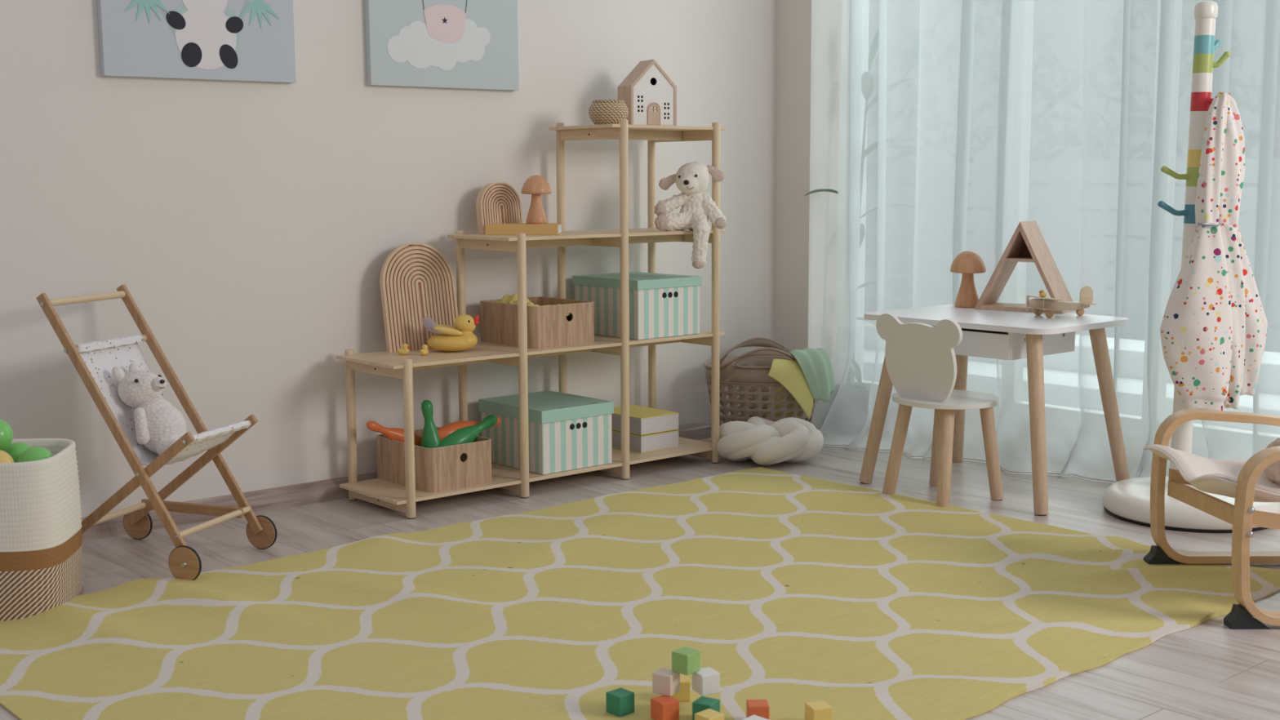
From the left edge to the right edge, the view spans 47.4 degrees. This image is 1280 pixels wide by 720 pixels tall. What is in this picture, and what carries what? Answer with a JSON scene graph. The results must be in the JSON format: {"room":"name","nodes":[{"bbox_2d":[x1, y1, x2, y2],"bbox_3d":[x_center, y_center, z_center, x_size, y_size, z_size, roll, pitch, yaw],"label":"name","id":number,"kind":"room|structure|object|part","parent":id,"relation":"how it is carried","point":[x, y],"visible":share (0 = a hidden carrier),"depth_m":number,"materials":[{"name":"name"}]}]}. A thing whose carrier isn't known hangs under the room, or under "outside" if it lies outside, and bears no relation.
{"room":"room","nodes":[
{"label":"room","id":0,"kind":"room"},
{"bbox_2d":[0,0,776,517],"bbox_3d":[-1.897,-0.792,3.087,6.260,2.600,0.060,-6,9,-41],"label":"wall","id":1,"kind":"structure","parent":0,"point":[252,228],"depth_m":3.99,"materials":[{"name":"paint"}]},
{"bbox_2d":[97,0,296,83],"bbox_3d":[-1.119,-1.024,3.688,0.515,0.620,0.025,-7,10,-41],"label":"print","id":2,"kind":"object","parent":1,"relation":"attached to","point":[219,40],"visible":1,"depth_m":3.70,"materials":[{"name":"grey"}]},
{"bbox_3d":[-1.181,-0.853,3.639,0.126,0.220,0.001,-7,10,-41],"label":"bamboo stem","id":3,"kind":"part","parent":2,"relation":"part of","materials":[{"name":"green"}]},
{"bbox_3d":[-1.034,-0.873,3.767,0.106,0.215,0.001,-7,10,-41],"label":"bamboo stem","id":4,"kind":"part","parent":2,"relation":"part of","materials":[{"name":"green"}]},
{"bbox_2d":[80,419,741,541],"bbox_3d":[-1.863,0.475,3.213,6.260,0.055,0.027,-6,9,-41],"label":"baseboard","id":5,"kind":"structure","parent":1,"relation":"attached to","point":[312,492],"depth_m":3.96,"materials":[{"name":"brown wood"}]},
{"bbox_2d":[364,0,519,90],"bbox_3d":[-0.562,-1.092,4.171,0.508,0.620,0.025,-7,10,-41],"label":"print","id":6,"kind":"object","parent":1,"relation":"attached to","point":[455,44],"visible":1,"depth_m":4.18,"materials":[{"name":"white"}]},
{"bbox_2d":[423,4,466,43],"bbox_3d":[-0.557,-0.963,4.175,0.144,0.108,0.001,-7,10,-41],"label":"pouch","id":7,"kind":"object","parent":6,"relation":"on","point":[442,23],"depth_m":4.17,"materials":[{"name":"pink"}]},
{"bbox_2d":[0,437,1279,719],"bbox_3d":[0.287,0.802,0.949,6.480,0.050,6.420,-6,9,-41],"label":"floor","id":8,"kind":"structure","parent":0,"point":[1209,669],"depth_m":3.59,"materials":[{"name":"laminate"}]},
{"bbox_2d":[0,438,84,621],"bbox_3d":[-1.349,0.353,3.067,0.302,0.329,0.302,-1,7,-7],"label":"rope basket","id":9,"kind":"object","parent":8,"relation":"on","point":[41,545],"visible":0.98,"depth_m":2.96,"materials":[{"name":"fabric"}]},
{"bbox_2d":[0,419,13,450],"bbox_3d":[-1.345,0.158,3.040,0.073,0.073,0.073,-6,9,-41],"label":"ball","id":10,"kind":"object","parent":9,"relation":"in","point":[6,431],"visible":0.94,"depth_m":3.03,"materials":[{"name":"green"}]},
{"bbox_2d":[0,449,14,462],"bbox_3d":[-1.308,0.218,2.960,0.073,0.073,0.073,-6,9,-41],"label":"ball","id":11,"kind":"object","parent":9,"relation":"in","point":[5,457],"visible":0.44,"depth_m":2.95,"materials":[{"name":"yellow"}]},
{"bbox_2d":[4,442,31,462],"bbox_3d":[-1.321,0.211,3.100,0.073,0.073,0.073,-6,9,-41],"label":"ball","id":12,"kind":"object","parent":9,"relation":"in","point":[15,450],"visible":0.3,"depth_m":3.07,"materials":[{"name":"green"}]},
{"bbox_2d":[17,446,53,462],"bbox_3d":[-1.257,0.217,3.040,0.073,0.073,0.073,-6,9,-41],"label":"ball","id":13,"kind":"object","parent":9,"relation":"in","point":[34,453],"visible":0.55,"depth_m":3.02,"materials":[{"name":"green"}]},
{"bbox_2d":[35,284,276,580],"bbox_3d":[-1.131,0.154,3.409,0.430,0.636,0.324,2,7,18],"label":"stroller","id":14,"kind":"object","parent":8,"relation":"on","point":[94,362],"visible":0.84,"depth_m":3.40,"materials":[{"name":"brown wood"}]},
{"bbox_3d":[-1.301,-0.144,3.427,0.017,0.017,0.279,2,7,18],"label":"handle","id":15,"kind":"part","parent":14,"relation":"part of","materials":[{"name":"brown wood"}]},
{"bbox_3d":[-1.247,-0.038,3.423,0.017,0.017,0.279,2,7,18],"label":"cross rod","id":16,"kind":"part","parent":14,"relation":"part of","materials":[{"name":"brown wood"}]},
{"bbox_3d":[-1.246,0.367,3.474,0.015,0.015,0.253,2,7,18],"label":"cross rod","id":17,"kind":"part","parent":14,"relation":"part of","materials":[{"name":"brown wood"}]},
{"bbox_2d":[111,363,194,455],"bbox_3d":[-1.123,0.116,3.391,0.187,0.205,0.148,2,7,18],"label":"bear","id":18,"kind":"object","parent":14,"relation":"on","point":[159,424],"visible":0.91,"depth_m":3.36},
{"bbox_3d":[-1.143,0.151,3.343,0.029,0.083,0.044,-7,10,-42],"label":"arm","id":19,"kind":"part","parent":18,"relation":"part of"},
{"bbox_3d":[-1.108,0.096,3.394,0.314,0.283,0.231,2,7,18],"label":"fabric seat","id":20,"kind":"part","parent":14,"relation":"part of","materials":[{"name":"fabric"}]},
{"bbox_3d":[-0.989,0.376,3.390,0.015,0.015,0.279,2,7,18],"label":"cross rod","id":21,"kind":"part","parent":14,"relation":"part of","materials":[{"name":"brown wood"}]},
{"bbox_3d":[-0.967,0.165,3.356,0.014,0.014,0.253,2,7,18],"label":"cross rod","id":22,"kind":"part","parent":14,"relation":"part of","materials":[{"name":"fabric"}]},
{"bbox_2d":[335,119,725,519],"bbox_3d":[-0.285,-0.167,4.262,1.201,1.056,0.322,-6,9,-41],"label":"shelf","id":23,"kind":"object","parent":8,"relation":"on","point":[394,496],"visible":0.76,"depth_m":4.24,"materials":[{"name":"brown wood"}]},
{"bbox_3d":[-0.801,0.180,4.048,0.025,0.421,0.025,-6,9,-41],"label":"post","id":24,"kind":"part","parent":23,"relation":"part of","materials":[{"name":"brown wood"}]},
{"bbox_3d":[-0.704,0.022,3.916,0.016,0.031,0.281,-6,9,-41],"label":"cross rail","id":25,"kind":"part","parent":23,"relation":"part of","materials":[{"name":"brown wood"}]},
{"bbox_3d":[-0.702,0.379,3.960,0.016,0.031,0.281,-6,9,-41],"label":"cross rail","id":26,"kind":"part","parent":23,"relation":"part of","materials":[{"name":"brown wood"}]},
{"bbox_2d":[396,343,410,355],"bbox_3d":[-0.648,-0.029,4.000,0.038,0.032,0.023,0,7,0],"label":"rubber duck","id":27,"kind":"object","parent":23,"relation":"on","point":[404,350],"visible":1,"depth_m":3.99},
{"bbox_3d":[-0.605,0.207,3.826,0.025,0.421,0.025,-6,9,-41],"label":"post","id":28,"kind":"part","parent":23,"relation":"part of","materials":[{"name":"brown wood"}]},
{"bbox_2d":[379,242,457,352],"bbox_3d":[-0.626,-0.182,4.140,0.238,0.304,0.064,-6,9,-41],"label":"toy","id":29,"kind":"object","parent":23,"relation":"on","point":[417,282],"visible":0.93,"depth_m":4.12,"materials":[{"name":"brown wood"}]},
{"bbox_2d":[419,344,428,355],"bbox_3d":[-0.591,-0.028,3.992,0.021,0.030,0.035,3,8,25],"label":"rubber duck","id":30,"kind":"object","parent":23,"relation":"on","point":[424,351],"visible":1,"depth_m":3.99},
{"bbox_2d":[376,426,491,492],"bbox_3d":[-0.578,0.276,4.087,0.214,0.121,0.285,-6,9,-41],"label":"wooden crate","id":31,"kind":"object","parent":23,"relation":"on","point":[442,468],"visible":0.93,"depth_m":4.00,"materials":[{"name":"brown wood"}]},
{"bbox_2d":[366,421,421,446],"bbox_3d":[-0.672,0.215,4.060,0.054,0.113,0.202,6,9,40],"label":"pin","id":32,"kind":"object","parent":31,"relation":"in","point":[392,433],"visible":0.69,"depth_m":4.03,"materials":[{"name":"orange plastic"}]},
{"bbox_2d":[420,400,440,448],"bbox_3d":[-0.577,0.217,4.065,0.070,0.217,0.069,-1,7,-4],"label":"pin","id":33,"kind":"object","parent":31,"relation":"in","point":[430,438],"visible":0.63,"depth_m":4.04,"materials":[{"name":"green plastic"}]},
{"bbox_2d":[436,414,497,447],"bbox_3d":[-0.490,0.221,4.093,0.205,0.120,0.070,-4,8,-27],"label":"pin","id":34,"kind":"object","parent":31,"relation":"in","point":[467,434],"visible":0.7,"depth_m":4.08,"materials":[{"name":"green plastic"}]},
{"bbox_2d":[437,417,501,439],"bbox_3d":[-0.489,0.199,4.137,0.057,0.058,0.226,6,10,42],"label":"pin","id":35,"kind":"object","parent":31,"relation":"in","point":[442,432],"visible":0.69,"depth_m":4.08,"materials":[{"name":"orange plastic"}]},
{"bbox_2d":[427,314,479,351],"bbox_3d":[-0.527,-0.075,4.071,0.157,0.104,0.094,-2,7,-13],"label":"duck","id":36,"kind":"object","parent":23,"relation":"on","point":[460,337],"visible":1,"depth_m":4.05},
{"bbox_3d":[-0.520,-0.009,4.272,0.025,0.738,0.025,-6,9,-41],"label":"post","id":37,"kind":"part","parent":23,"relation":"part of","materials":[{"name":"brown wood"}]},
{"bbox_3d":[-0.424,-0.326,4.120,0.016,0.031,0.281,-6,9,-41],"label":"cross rail","id":38,"kind":"part","parent":23,"relation":"part of","materials":[{"name":"brown wood"}]},
{"bbox_2d":[475,182,523,234],"bbox_3d":[-0.415,-0.447,4.295,0.146,0.154,0.044,-6,9,-41],"label":"board","id":39,"kind":"object","parent":23,"relation":"on","point":[496,202],"visible":0.83,"depth_m":4.28,"materials":[{"name":"brown wood"}]},
{"bbox_3d":[-0.423,-0.009,4.160,0.016,0.031,0.281,-6,9,-41],"label":"cross rail","id":40,"kind":"part","parent":23,"relation":"part of","materials":[{"name":"brown wood"}]},
{"bbox_3d":[-0.421,0.347,4.204,0.016,0.031,0.281,-6,9,-41],"label":"cross rail","id":41,"kind":"part","parent":23,"relation":"part of","materials":[{"name":"brown wood"}]},
{"bbox_3d":[-0.325,0.018,4.051,0.025,0.738,0.025,-6,9,-41],"label":"post","id":42,"kind":"part","parent":23,"relation":"part of","materials":[{"name":"brown wood"}]},
{"bbox_2d":[484,222,562,235],"bbox_3d":[-0.335,-0.380,4.229,0.209,0.029,0.136,0,7,3],"label":"book","id":43,"kind":"object","parent":23,"relation":"on","point":[511,228],"visible":0.96,"depth_m":4.16,"materials":[{"name":"brown paper"}]},
{"bbox_2d":[521,174,551,223],"bbox_3d":[-0.302,-0.467,4.247,0.088,0.140,0.088,-6,9,-41],"label":"mushroom","id":44,"kind":"object","parent":43,"relation":"on","point":[535,185],"visible":1,"depth_m":4.23,"materials":[{"name":"brown wood"}]},
{"bbox_2d":[480,296,594,348],"bbox_3d":[-0.303,-0.113,4.296,0.230,0.121,0.278,-6,9,-41],"label":"wooden crate","id":45,"kind":"object","parent":23,"relation":"on","point":[548,326],"visible":0.96,"depth_m":4.21,"materials":[{"name":"brown wood"}]},
{"bbox_2d":[493,293,572,318],"bbox_3d":[-0.304,-0.156,4.291,0.216,0.087,0.261,-6,9,-41],"label":"folded fabric","id":46,"kind":"object","parent":45,"relation":"in","point":[506,299],"visible":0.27,"depth_m":4.23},
{"bbox_2d":[478,390,613,475],"bbox_3d":[-0.280,0.211,4.338,0.267,0.185,0.311,-6,9,-41],"label":"storage box","id":47,"kind":"object","parent":23,"relation":"on","point":[566,432],"visible":0.97,"depth_m":4.24,"materials":[{"name":"green"}]},
{"bbox_3d":[-0.280,0.137,4.329,0.267,0.036,0.311,-6,9,-41],"label":"lid","id":48,"kind":"part","parent":47,"relation":"part of","materials":[{"name":"green"}]},
{"bbox_3d":[-0.241,-0.197,4.496,0.025,1.054,0.025,-6,9,-41],"label":"post","id":49,"kind":"part","parent":23,"relation":"part of","materials":[{"name":"brown wood"}]},
{"bbox_3d":[-0.145,-0.669,4.325,0.016,0.031,0.281,-6,9,-41],"label":"cross rail","id":50,"kind":"part","parent":23,"relation":"part of","materials":[{"name":"brown wood"}]},
{"bbox_3d":[-0.144,-0.357,4.364,0.016,0.031,0.281,-6,9,-41],"label":"cross rail","id":51,"kind":"part","parent":23,"relation":"part of","materials":[{"name":"brown wood"}]},
{"bbox_3d":[-0.142,-0.041,4.403,0.016,0.031,0.281,-6,9,-41],"label":"cross rail","id":52,"kind":"part","parent":23,"relation":"part of","materials":[{"name":"brown wood"}]},
{"bbox_2d":[588,99,628,124],"bbox_3d":[-0.093,-0.732,4.325,0.119,0.074,0.119,-6,9,-41],"label":"woven basket","id":53,"kind":"object","parent":23,"relation":"on","point":[601,112],"visible":0.84,"depth_m":4.28,"materials":[{"name":"wicker"}]},
{"bbox_3d":[-0.141,0.316,4.448,0.016,0.031,0.281,-6,9,-41],"label":"cross rail","id":54,"kind":"part","parent":23,"relation":"part of","materials":[{"name":"brown wood"}]},
{"bbox_3d":[-0.045,-0.170,4.275,0.025,1.054,0.025,-6,9,-41],"label":"post","id":55,"kind":"part","parent":23,"relation":"part of","materials":[{"name":"brown wood"}]},
{"bbox_2d":[572,271,702,339],"bbox_3d":[-0.010,-0.172,4.529,0.263,0.178,0.311,-6,9,-41],"label":"storage box","id":56,"kind":"object","parent":23,"relation":"on","point":[660,304],"visible":0.96,"depth_m":4.43,"materials":[{"name":"green"}]},
{"bbox_3d":[-0.010,-0.246,4.520,0.263,0.028,0.311,-6,9,-41],"label":"lid","id":57,"kind":"part","parent":56,"relation":"part of","materials":[{"name":"green"}]},
{"bbox_2d":[611,429,679,453],"bbox_3d":[-0.012,0.243,4.610,0.159,0.053,0.228,-6,9,-41],"label":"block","id":58,"kind":"object","parent":23,"relation":"on","point":[668,439],"visible":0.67,"depth_m":4.52,"materials":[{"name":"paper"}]},
{"bbox_2d":[611,404,679,435],"bbox_3d":[-0.012,0.188,4.603,0.159,0.053,0.228,-6,9,-41],"label":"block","id":59,"kind":"object","parent":58,"relation":"on","point":[643,420],"visible":0.83,"depth_m":4.54,"materials":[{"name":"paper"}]},
{"bbox_2d":[617,59,676,125],"bbox_3d":[0.022,-0.819,4.494,0.160,0.205,0.091,-4,8,-28],"label":"house","id":60,"kind":"object","parent":23,"relation":"on","point":[649,95],"visible":0.94,"depth_m":4.46,"materials":[{"name":"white wood"}]},
{"bbox_3d":[0.043,-0.754,4.464,0.044,0.068,0.004,-4,8,-28],"label":"door trim","id":61,"kind":"part","parent":60,"relation":"part of","materials":[{"name":"brown wood"}]},
{"bbox_3d":[0.043,-0.752,4.464,0.038,0.064,0.004,-4,8,-28],"label":"door","id":62,"kind":"part","parent":60,"relation":"part of","materials":[{"name":"brown wood"}]},
{"bbox_3d":[0.039,-0.229,4.739,0.025,1.054,0.025,-6,9,-41],"label":"post","id":63,"kind":"part","parent":23,"relation":"part of","materials":[{"name":"brown wood"}]},
{"bbox_3d":[0.135,-0.700,4.568,0.016,0.031,0.281,-6,9,-41],"label":"cross rail","id":64,"kind":"part","parent":23,"relation":"part of","materials":[{"name":"brown wood"}]},
{"bbox_2d":[653,161,726,268],"bbox_3d":[0.152,-0.441,4.428,0.217,0.319,0.137,0,7,0],"label":"lamb","id":65,"kind":"object","parent":23,"relation":"on","point":[691,179],"visible":1,"depth_m":4.41,"materials":[{"name":"beige fabric"}]},
{"bbox_3d":[0.137,-0.072,4.646,0.016,0.031,0.281,-6,9,-41],"label":"cross rail","id":66,"kind":"part","parent":23,"relation":"part of","materials":[{"name":"brown wood"}]},
{"bbox_3d":[0.136,-0.389,4.607,0.016,0.031,0.281,-6,9,-41],"label":"cross rail","id":67,"kind":"part","parent":23,"relation":"part of","materials":[{"name":"brown wood"}]},
{"bbox_3d":[0.138,0.284,4.691,0.016,0.031,0.281,-6,9,-41],"label":"cross rail","id":68,"kind":"part","parent":23,"relation":"part of","materials":[{"name":"brown wood"}]},
{"bbox_3d":[0.234,-0.202,4.518,0.025,1.054,0.025,-6,9,-41],"label":"post","id":69,"kind":"part","parent":23,"relation":"part of","materials":[{"name":"brown wood"}]},
{"bbox_2d":[0,466,1279,719],"bbox_3d":[0.012,0.500,3.067,2.426,0.026,1.704,-6,9,-41],"label":"rug","id":70,"kind":"object","parent":8,"relation":"on","point":[868,604],"visible":0.95,"depth_m":2.96,"materials":[{"name":"carpet"}]},
{"bbox_2d":[605,687,634,716],"bbox_3d":[-0.033,0.570,2.430,0.034,0.034,0.034,-7,10,-43],"label":"block","id":71,"kind":"object","parent":70,"relation":"on","point":[620,702],"visible":1,"depth_m":2.42,"materials":[{"name":"wood"}]},
{"bbox_2d":[650,695,679,719],"bbox_3d":[0.041,0.574,2.397,0.034,0.034,0.034,-5,9,-34],"label":"block","id":72,"kind":"object","parent":70,"relation":"on","point":[662,707],"visible":1,"depth_m":2.39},
{"bbox_2d":[652,667,679,696],"bbox_3d":[0.044,0.535,2.426,0.034,0.034,0.034,4,8,30],"label":"block","id":73,"kind":"object","parent":72,"relation":"on","point":[665,682],"visible":1,"depth_m":2.41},
{"bbox_2d":[671,646,700,675],"bbox_3d":[0.076,0.500,2.425,0.034,0.034,0.034,6,9,41],"label":"block","id":74,"kind":"object","parent":73,"relation":"on","point":[685,660],"visible":1,"depth_m":2.41,"materials":[{"name":"wood"}]},
{"bbox_2d":[671,675,690,701],"bbox_3d":[0.067,0.562,2.494,0.035,0.034,0.035,-1,7,-6],"label":"block","id":75,"kind":"object","parent":70,"relation":"on","point":[684,694],"visible":0.51,"depth_m":2.48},
{"bbox_2d":[692,696,719,719],"bbox_3d":[0.108,0.575,2.389,0.034,0.034,0.034,4,8,30],"label":"block","id":76,"kind":"object","parent":70,"relation":"on","point":[703,703],"visible":0.66,"depth_m":2.38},
{"bbox_2d":[692,666,719,695],"bbox_3d":[0.110,0.535,2.428,0.035,0.034,0.035,-4,8,-27],"label":"block","id":77,"kind":"object","parent":76,"relation":"on","point":[706,681],"visible":1,"depth_m":2.42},
{"bbox_2d":[694,708,724,719],"bbox_3d":[0.111,0.582,2.332,0.034,0.034,0.034,-7,10,-43],"label":"block","id":78,"kind":"object","parent":70,"relation":"on","point":[707,714],"visible":1,"depth_m":2.33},
{"bbox_2d":[742,715,768,719],"bbox_3d":[0.182,0.585,2.304,0.034,0.034,0.034,7,10,44],"label":"block","id":79,"kind":"object","parent":70,"relation":"on","point":[753,717],"visible":1,"depth_m":2.31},
{"bbox_2d":[746,699,769,719],"bbox_3d":[0.192,0.576,2.378,0.034,0.034,0.034,0,7,-1],"label":"block","id":80,"kind":"object","parent":70,"relation":"on","point":[760,708],"visible":0.77,"depth_m":2.36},
{"bbox_2d":[804,700,832,719],"bbox_3d":[0.290,0.576,2.368,0.034,0.034,0.034,-3,7,-18],"label":"block","id":81,"kind":"object","parent":70,"relation":"on","point":[815,710],"visible":1,"depth_m":2.35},
{"bbox_2d":[703,337,815,426],"bbox_3d":[0.409,0.112,4.867,0.394,0.344,0.306,0,7,3],"label":"laundry basket","id":82,"kind":"object","parent":8,"relation":"on","point":[751,369],"visible":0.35,"depth_m":4.75,"materials":[{"name":"brown wicker"}]},
{"bbox_2d":[765,386,801,417],"bbox_3d":[0.476,0.148,4.842,0.144,0.248,0.054,1,7,10],"label":"folded garment","id":83,"kind":"object","parent":82,"relation":"in","point":[780,388],"visible":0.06,"depth_m":4.83,"materials":[{"name":"yellow fabric"}]},
{"bbox_2d":[768,358,813,418],"bbox_3d":[0.487,0.085,4.781,0.155,0.198,0.209,0,7,0],"label":"garment","id":84,"kind":"object","parent":82,"relation":"hanging from","point":[788,373],"visible":0.93,"depth_m":4.69,"materials":[{"name":"fabric"}]},
{"bbox_2d":[788,347,835,402],"bbox_3d":[0.557,0.045,4.807,0.176,0.176,0.228,0,7,0],"label":"garment","id":85,"kind":"object","parent":82,"relation":"hanging from","point":[815,365],"visible":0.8,"depth_m":4.73,"materials":[{"name":"green fabric"}]},
{"bbox_2d":[716,416,823,465],"bbox_3d":[0.406,0.254,4.599,0.345,0.128,0.301,-2,7,-11],"label":"pillow","id":86,"kind":"object","parent":8,"relation":"on","point":[766,442],"visible":0.99,"depth_m":4.50,"materials":[{"name":"white fabric"}]},
{"bbox_2d":[875,312,1004,506],"bbox_3d":[0.846,0.128,4.059,0.284,0.516,0.310,-6,9,-37],"label":"chair","id":87,"kind":"object","parent":8,"relation":"on","point":[921,362],"visible":1,"depth_m":4.00,"materials":[{"name":"white paint"}]},
{"bbox_3d":[0.722,0.247,4.087,0.081,0.274,0.037,1,7,6],"label":"leg","id":88,"kind":"part","parent":87,"relation":"part of","materials":[{"name":"brown wood"}]},
{"bbox_3d":[0.765,-0.006,3.987,0.040,0.231,0.301,-6,9,-37],"label":"backrest","id":89,"kind":"part","parent":87,"relation":"part of","materials":[{"name":"white paint"}]},
{"bbox_3d":[0.860,0.233,4.198,0.037,0.274,0.086,-1,7,-3],"label":"leg","id":90,"kind":"part","parent":87,"relation":"part of","materials":[{"name":"brown wood"}]},
{"bbox_3d":[0.828,0.263,3.955,0.037,0.273,0.075,3,8,24],"label":"leg","id":91,"kind":"part","parent":87,"relation":"part of","materials":[{"name":"brown wood"}]},
{"bbox_3d":[0.849,0.108,4.053,0.284,0.014,0.300,-6,9,-37],"label":"seat","id":92,"kind":"part","parent":87,"relation":"part of","materials":[{"name":"white paint"}]},
{"bbox_3d":[0.972,0.252,4.037,0.073,0.273,0.037,3,8,23],"label":"leg","id":93,"kind":"part","parent":87,"relation":"part of","materials":[{"name":"brown wood"}]},
{"bbox_2d":[858,304,1129,515],"bbox_3d":[1.019,0.120,4.189,0.503,0.500,0.633,-6,9,-41],"label":"table","id":94,"kind":"object","parent":8,"relation":"on","point":[1002,335],"visible":0.77,"depth_m":4.05,"materials":[{"name":"white laminate"}]},
{"bbox_3d":[0.707,0.121,4.243,0.131,0.486,0.043,0,7,0],"label":"leg","id":95,"kind":"part","parent":94,"relation":"part of","materials":[{"name":"brown wood"}]},
{"bbox_3d":[0.987,0.088,4.497,0.043,0.488,0.158,1,7,10],"label":"leg","id":96,"kind":"part","parent":94,"relation":"part of","materials":[{"name":"brown wood"}]},
{"bbox_2d":[950,250,986,307],"bbox_3d":[0.993,-0.246,4.420,0.106,0.170,0.106,-6,9,-41],"label":"mushroom","id":97,"kind":"object","parent":94,"relation":"on","point":[967,263],"visible":0.95,"depth_m":4.39,"materials":[{"name":"brown wood"}]},
{"bbox_3d":[0.867,-0.050,4.036,0.012,0.068,0.372,-6,9,-41],"label":"drawer","id":98,"kind":"part","parent":94,"relation":"part of","materials":[{"name":"white laminate"}]},
{"bbox_2d":[973,220,1075,313],"bbox_3d":[1.141,-0.279,4.308,0.270,0.262,0.125,5,9,35],"label":"shelf","id":99,"kind":"object","parent":94,"relation":"on","point":[1027,243],"visible":0.8,"depth_m":4.29,"materials":[{"name":"brown wood"}]},
{"bbox_3d":[1.087,-0.283,4.347,0.135,0.261,0.125,5,9,35],"label":"panel","id":100,"kind":"part","parent":99,"relation":"part of","materials":[{"name":"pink wood"}]},
{"bbox_3d":[1.142,-0.297,4.306,0.094,0.009,0.123,5,9,35],"label":"shelf","id":101,"kind":"part","parent":99,"relation":"part of","materials":[{"name":"brown wood"}]},
{"bbox_3d":[1.142,-0.155,4.323,0.269,0.012,0.125,5,9,35],"label":"panel","id":102,"kind":"part","parent":99,"relation":"part of","materials":[{"name":"brown wood"}]},
{"bbox_3d":[1.176,-0.344,4.348,0.094,0.091,0.005,5,9,35],"label":"panel","id":103,"kind":"part","parent":99,"relation":"part of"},
{"bbox_3d":[1.196,-0.274,4.269,0.135,0.261,0.125,5,9,35],"label":"panel","id":104,"kind":"part","parent":99,"relation":"part of","materials":[{"name":"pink wood"}]},
{"bbox_3d":[1.056,0.166,3.872,0.043,0.485,0.114,-2,7,-12],"label":"leg","id":105,"kind":"part","parent":94,"relation":"part of","materials":[{"name":"brown wood"}]},
{"bbox_2d":[1026,285,1096,317],"bbox_3d":[1.186,-0.166,4.121,0.201,0.084,0.116,-2,7,-10],"label":"plane","id":106,"kind":"object","parent":94,"relation":"on","point":[1049,304],"visible":0.98,"depth_m":4.11,"materials":[{"name":"brown wood"}]},
{"bbox_2d":[1039,288,1047,297],"bbox_3d":[1.138,-0.188,4.119,0.027,0.023,0.016,-2,7,-18],"label":"rubber duck","id":107,"kind":"object","parent":106,"relation":"on","point":[1042,294],"visible":1,"depth_m":4.11},
{"bbox_3d":[1.326,0.134,4.117,0.149,0.487,0.043,-2,7,-15],"label":"leg","id":108,"kind":"part","parent":94,"relation":"part of","materials":[{"name":"brown wood"}]},
{"bbox_2d":[1102,0,1279,533],"bbox_3d":[1.457,-0.252,3.789,0.446,1.330,0.446,-6,9,-41],"label":"coat stand","id":109,"kind":"object","parent":8,"relation":"on","point":[1128,500],"visible":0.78,"depth_m":3.73,"materials":[{"name":"white paint"}]},
{"bbox_2d":[1160,91,1267,410],"bbox_3d":[1.478,-0.273,3.715,0.296,0.808,0.103,-2,7,-14],"label":"garment","id":110,"kind":"object","parent":109,"relation":"hanging from","point":[1213,330],"visible":0.99,"depth_m":3.69,"materials":[{"name":"white fabric"}]},
{"bbox_3d":[1.422,-0.110,3.722,0.187,0.488,0.101,0,7,0],"label":"panel","id":111,"kind":"part","parent":110,"relation":"part of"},
{"bbox_2d":[1195,91,1230,226],"bbox_3d":[1.443,-0.506,3.684,0.064,0.336,0.057,-6,9,-39],"label":"strap","id":112,"kind":"object","parent":110,"relation":"attached to","point":[1212,202],"depth_m":3.67,"materials":[{"name":"fabric"}]},
{"bbox_2d":[1218,93,1244,227],"bbox_3d":[1.493,-0.504,3.702,0.088,0.345,0.057,0,7,0],"label":"strap","id":113,"kind":"object","parent":110,"relation":"attached to","point":[1231,135],"depth_m":3.68,"materials":[{"name":"fabric"}]},
{"bbox_2d":[1143,408,1279,629],"bbox_3d":[1.498,0.322,3.107,0.665,0.360,0.518,0,7,0],"label":"armchair","id":114,"kind":"object","parent":8,"relation":"on","point":[1245,615],"visible":0.99,"depth_m":3.11,"materials":[{"name":"brown wood"}]},
{"bbox_3d":[1.451,0.295,3.312,0.500,0.100,0.014,0,7,0],"label":"seat rail","id":115,"kind":"part","parent":114,"relation":"part of","materials":[{"name":"brown wood"}]},
{"bbox_3d":[1.208,0.306,3.108,0.014,0.059,0.428,0,7,0],"label":"rail","id":116,"kind":"part","parent":114,"relation":"part of","materials":[{"name":"brown wood"}]},
{"bbox_2d":[1142,444,1279,502],"bbox_3d":[1.424,0.270,3.101,0.565,0.135,0.430,0,7,0],"label":"seat cushion","id":117,"kind":"object","parent":114,"relation":"on","point":[1213,476],"visible":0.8,"depth_m":3.08,"materials":[{"name":"fabric"}]},
{"bbox_2d":[1263,437,1279,484],"bbox_3d":[1.395,0.202,3.079,0.173,0.146,0.156,-6,9,-41],"label":"cushion","id":118,"kind":"object","parent":117,"relation":"on","point":[1272,472],"visible":0.61,"depth_m":3.06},
{"bbox_3d":[1.499,0.289,3.341,0.646,0.353,0.046,0,7,0],"label":"frame","id":119,"kind":"part","parent":114,"relation":"part of","materials":[{"name":"brown wood"}]},
{"bbox_3d":[1.499,0.347,2.877,0.646,0.353,0.046,0,7,0],"label":"frame","id":120,"kind":"part","parent":114,"relation":"part of","materials":[{"name":"brown wood"}]},
{"bbox_3d":[1.451,0.346,2.907,0.500,0.100,0.014,0,7,0],"label":"seat rail","id":121,"kind":"part","parent":114,"relation":"part of","materials":[{"name":"brown wood"}]},
{"bbox_2d":[773,0,842,405],"bbox_3d":[0.624,-1.062,5.170,0.300,2.600,0.223,-6,9,-41],"label":"wall","id":122,"kind":"structure","parent":0,"point":[809,32],"depth_m":5.09,"materials":[{"name":"paint"}]},
{"bbox_2d":[804,189,837,195],"bbox_3d":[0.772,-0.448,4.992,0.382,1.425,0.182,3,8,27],"label":"hook","id":123,"kind":"object","parent":122,"relation":"attached to","point":[815,190],"visible":0.06,"depth_m":5.01,"materials":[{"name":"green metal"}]},
{"bbox_2d":[811,0,1279,482],"bbox_3d":[1.244,-0.925,4.235,1.869,2.551,0.216,6,10,43],"label":"sheer curtain","id":124,"kind":"object","parent":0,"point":[962,122],"visible":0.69,"depth_m":4.33,"materials":[{"name":"fabric"}]}
]}

